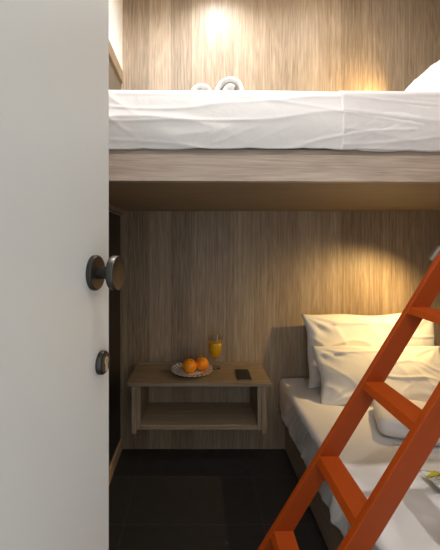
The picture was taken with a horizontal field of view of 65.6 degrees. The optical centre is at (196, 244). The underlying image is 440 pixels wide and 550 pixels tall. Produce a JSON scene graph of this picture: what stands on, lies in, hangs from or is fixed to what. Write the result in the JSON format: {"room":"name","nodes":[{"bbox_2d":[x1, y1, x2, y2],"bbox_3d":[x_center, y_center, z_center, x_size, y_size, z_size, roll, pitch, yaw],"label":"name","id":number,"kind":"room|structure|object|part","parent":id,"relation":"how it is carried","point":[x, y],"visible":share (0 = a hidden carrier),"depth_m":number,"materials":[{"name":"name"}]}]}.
{"room":"bunk bedroom","nodes":[
{"label":"bunk bedroom","id":0,"kind":"room"},
{"bbox_2d":[109,449,327,549],"bbox_3d":[0.552,1.225,0.850,2.215,0.050,2.500,0,0,0],"label":"floor","id":1,"kind":"structure","parent":0,"point":[160,499],"depth_m":1.60,"materials":[{"name":"black tile"}]},
{"bbox_2d":[285,426,343,549],"bbox_3d":[1.027,1.093,1.006,1.020,0.215,1.972,0,0,0],"label":"frame","id":2,"kind":"object","parent":1,"relation":"on","point":[333,537],"visible":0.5,"depth_m":1.45,"materials":[{"name":"brown wood"}]},
{"bbox_2d":[279,378,439,549],"bbox_3d":[1.008,0.878,1.008,1.085,0.212,1.966,0,0,0],"label":"mattress","id":3,"kind":"object","parent":2,"relation":"on","point":[415,523],"visible":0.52,"depth_m":1.24,"materials":[{"name":"grey fabric"}]},
{"bbox_2d":[301,313,434,388],"bbox_3d":[0.967,0.579,1.895,0.758,0.408,0.183,0,0,3],"label":"pillow","id":4,"kind":"object","parent":3,"relation":"on","point":[324,329],"visible":0.42,"depth_m":1.87,"materials":[{"name":"white fabric"}]},
{"bbox_2d":[312,346,439,404],"bbox_3d":[0.946,0.661,1.722,0.684,0.268,0.186,0,0,0],"label":"pillow","id":5,"kind":"object","parent":3,"relation":"on","point":[415,375],"visible":0.63,"depth_m":1.69,"materials":[{"name":"white fabric"}]},
{"bbox_2d":[372,399,439,445],"bbox_3d":[1.036,0.734,1.385,0.567,0.078,0.279,0,0,22],"label":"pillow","id":6,"kind":"object","parent":3,"relation":"on","point":[387,424],"visible":0.44,"depth_m":1.37,"materials":[{"name":"white fabric"}]},
{"bbox_2d":[420,470,439,488],"bbox_3d":[0.930,0.749,0.966,0.371,0.052,0.361,0,0,-2],"label":"cushion","id":7,"kind":"object","parent":3,"relation":"on","point":[433,476],"visible":0.99,"depth_m":1.10,"materials":[{"name":"fabric"}]},
{"bbox_2d":[257,251,439,549],"bbox_3d":[0.511,0.464,0.915,0.956,1.468,0.277,0,0,0],"label":"ladder","id":8,"kind":"object","parent":1,"relation":"on","point":[368,518],"visible":1,"depth_m":0.96,"materials":[{"name":"orange paint"}]},
{"bbox_3d":[0.511,0.464,0.787,0.956,1.468,0.020,0,0,0],"label":"rail","id":9,"kind":"part","parent":8,"relation":"part of","materials":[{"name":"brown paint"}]},
{"bbox_2d":[120,0,439,448],"bbox_3d":[0.552,-0.175,2.050,2.215,2.750,0.100,0,0,0],"label":"wall","id":10,"kind":"structure","parent":0,"point":[248,279],"depth_m":2.00,"materials":[{"name":"brown wood"}]},
{"bbox_2d":[127,362,270,433],"bbox_3d":[0.011,0.826,1.861,0.733,0.278,0.272,0,0,0],"label":"nightstand","id":11,"kind":"object","parent":10,"relation":"attached to","point":[252,415],"visible":0.98,"depth_m":1.80,"materials":[{"name":"brown wood"}]},
{"bbox_3d":[-0.323,0.842,1.867,0.023,0.246,0.260,0,0,0],"label":"panel","id":12,"kind":"part","parent":11,"relation":"part of","materials":[{"name":"brown wood"}]},
{"bbox_3d":[-0.300,0.833,1.870,0.022,0.228,0.254,0,0,0],"label":"panel","id":13,"kind":"part","parent":11,"relation":"part of","materials":[{"name":"brown wood"}]},
{"bbox_2d":[171,361,212,376],"bbox_3d":[-0.028,0.690,1.872,0.233,0.020,0.233,0,0,0],"label":"plate","id":14,"kind":"object","parent":11,"relation":"on","point":[177,369],"visible":0.66,"depth_m":1.85,"materials":[{"name":"white ceramic"}]},
{"bbox_2d":[183,359,196,372],"bbox_3d":[-0.040,0.659,1.852,0.076,0.074,0.077,0,0,24],"label":"orange","id":15,"kind":"object","parent":14,"relation":"on","point":[189,365],"visible":1,"depth_m":1.82,"materials":[{"name":"orange food"}]},
{"bbox_2d":[196,357,208,370],"bbox_3d":[0.028,0.659,1.888,0.075,0.073,0.075,0,0,31],"label":"orange","id":16,"kind":"object","parent":14,"relation":"on","point":[202,363],"visible":0.97,"depth_m":1.86,"materials":[{"name":"orange food"}]},
{"bbox_2d":[141,403,256,429],"bbox_3d":[0.011,0.936,1.870,0.599,0.022,0.254,0,0,0],"label":"shelf","id":17,"kind":"object","parent":11,"relation":"attached to","point":[156,416],"depth_m":1.83,"materials":[{"name":"brown wood"}]},
{"bbox_2d":[208,335,221,369],"bbox_3d":[0.104,0.605,1.935,0.081,0.189,0.081,0,0,0],"label":"juice glass","id":18,"kind":"object","parent":11,"relation":"on","point":[215,341],"visible":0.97,"depth_m":1.91,"materials":[{"name":"clear"}]},
{"bbox_2d":[235,369,251,379],"bbox_3d":[0.248,0.695,1.825,0.073,0.008,0.139,0,0,1],"label":"mobile phone","id":19,"kind":"object","parent":11,"relation":"on","point":[242,374],"visible":1,"depth_m":1.81,"materials":[{"name":"black"}]},
{"bbox_3d":[0.321,0.833,1.870,0.022,0.228,0.254,0,0,0],"label":"panel","id":20,"kind":"part","parent":11,"relation":"part of","materials":[{"name":"brown wood"}]},
{"bbox_3d":[0.344,0.842,1.867,0.023,0.246,0.260,0,0,0],"label":"panel","id":21,"kind":"part","parent":11,"relation":"part of","materials":[{"name":"brown wood"}]},
{"bbox_2d":[109,149,439,214],"bbox_3d":[0.552,-0.239,1.527,2.012,0.126,0.944,0,0,0],"label":"platform","id":22,"kind":"object","parent":10,"relation":"attached to","point":[139,179],"visible":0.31,"depth_m":1.08,"materials":[{"name":"brown wood"}]},
{"bbox_2d":[109,90,439,151],"bbox_3d":[0.555,-0.393,1.499,1.960,0.200,0.943,0,0,0],"label":"mattress","id":23,"kind":"object","parent":22,"relation":"on","point":[138,119],"visible":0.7,"depth_m":1.05,"materials":[{"name":"grey fabric"}]},
{"bbox_2d":[191,83,211,89],"bbox_3d":[0.007,-0.543,1.300,0.089,0.068,0.200,0,0,-6],"label":"rolled towel","id":24,"kind":"object","parent":23,"relation":"on","point":[201,86],"visible":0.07,"depth_m":1.20,"materials":[{"name":"white fabric"}]},
{"bbox_2d":[215,77,243,90],"bbox_3d":[0.131,-0.560,1.365,0.121,0.128,0.240,0,0,4],"label":"rolled towel","id":25,"kind":"object","parent":23,"relation":"on","point":[227,83],"visible":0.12,"depth_m":1.25,"materials":[{"name":"white fabric"}]},
{"bbox_2d":[339,91,439,150],"bbox_3d":[0.991,-0.396,1.487,1.076,0.201,0.867,0,0,0],"label":"sheet","id":26,"kind":"object","parent":23,"relation":"on","point":[372,103],"visible":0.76,"depth_m":1.06,"materials":[{"name":"white fabric"}]},
{"bbox_2d":[405,60,439,90],"bbox_3d":[1.089,-0.727,1.428,0.532,0.429,0.500,0,0,0],"label":"pillow","id":27,"kind":"object","parent":26,"relation":"on","point":[429,80],"visible":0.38,"depth_m":1.31,"materials":[{"name":"white fabric"}]},
{"bbox_3d":[0.558,-0.210,1.542,1.999,0.020,0.913,0,0,0],"label":"platform panel","id":28,"kind":"part","parent":22,"relation":"part of","materials":[{"name":"brown wood"}]},
{"bbox_3d":[-0.505,-0.175,0.850,0.100,2.750,2.300,0,0,0],"label":"wall","id":29,"kind":"structure","parent":0,"visible":0},
{"bbox_2d":[109,212,119,465],"bbox_3d":[-0.453,0.514,0.850,0.004,1.372,2.300,0,0,0],"label":"mirror","id":30,"kind":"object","parent":29,"relation":"attached to","point":[114,219],"depth_m":1.86,"materials":[{"name":"brown"}]},
{"bbox_2d":[109,59,120,89],"bbox_3d":[-0.452,-0.627,0.850,0.006,0.655,2.300,0,0,0],"label":"wall panel","id":31,"kind":"object","parent":29,"relation":"attached to","point":[114,82],"depth_m":1.83,"materials":[{"name":"beige wood"}]},
{"bbox_2d":[109,438,121,483],"bbox_3d":[-0.444,1.167,0.850,0.012,0.066,2.300,0,0,0],"label":"baseboard","id":32,"kind":"structure","parent":29,"relation":"attached to","point":[118,451],"depth_m":1.83,"materials":[{"name":"brown wood"}]},
{"bbox_2d":[109,0,122,70],"bbox_3d":[-0.447,-1.286,0.850,0.017,0.527,2.300,0,0,0],"label":"window","id":33,"kind":"structure","parent":29,"relation":"attached to","point":[115,6],"depth_m":1.86,"materials":[{"name":"white paint"}]},
{"bbox_2d":[109,41,122,82],"bbox_3d":[-0.446,-0.989,0.850,0.018,0.067,2.300,0,0,0],"label":"trim","id":34,"kind":"structure","parent":29,"relation":"attached to","point":[112,56],"depth_m":1.83,"materials":[{"name":"brown wood"}]},
{"bbox_3d":[1.610,-0.175,0.850,0.100,2.750,2.300,0,0,0],"label":"wall","id":35,"kind":"structure","parent":0,"visible":0},
{"bbox_2d":[427,246,439,260],"bbox_3d":[1.338,0.013,1.638,0.444,0.124,0.065,0,0,-2],"label":"reading lamp","id":36,"kind":"object","parent":35,"relation":"attached to","point":[432,255],"visible":0.99,"depth_m":1.62,"materials":[{"name":"grey metal"}]},
{"bbox_3d":[0.552,-0.175,-0.350,2.215,2.750,0.100,0,0,0],"label":"wall","id":37,"kind":"structure","parent":0,"visible":0},
{"bbox_2d":[0,0,124,549],"bbox_3d":[-0.202,0.156,0.135,0.080,2.072,0.800,0,0,9],"label":"door","id":38,"kind":"structure","parent":37,"relation":"in","point":[57,271],"depth_m":0.39,"materials":[{"name":"white paint"}]},
{"bbox_3d":[-0.129,0.039,0.476,0.019,0.022,0.022,0,0,9],"label":"knob stem","id":39,"kind":"part","parent":38,"relation":"part of","materials":[{"name":"grey metal"}]},
{"bbox_3d":[-0.114,0.039,0.474,0.011,0.049,0.049,0,0,9],"label":"knob","id":40,"kind":"part","parent":38,"relation":"part of","materials":[{"name":"grey metal"}]}
]}

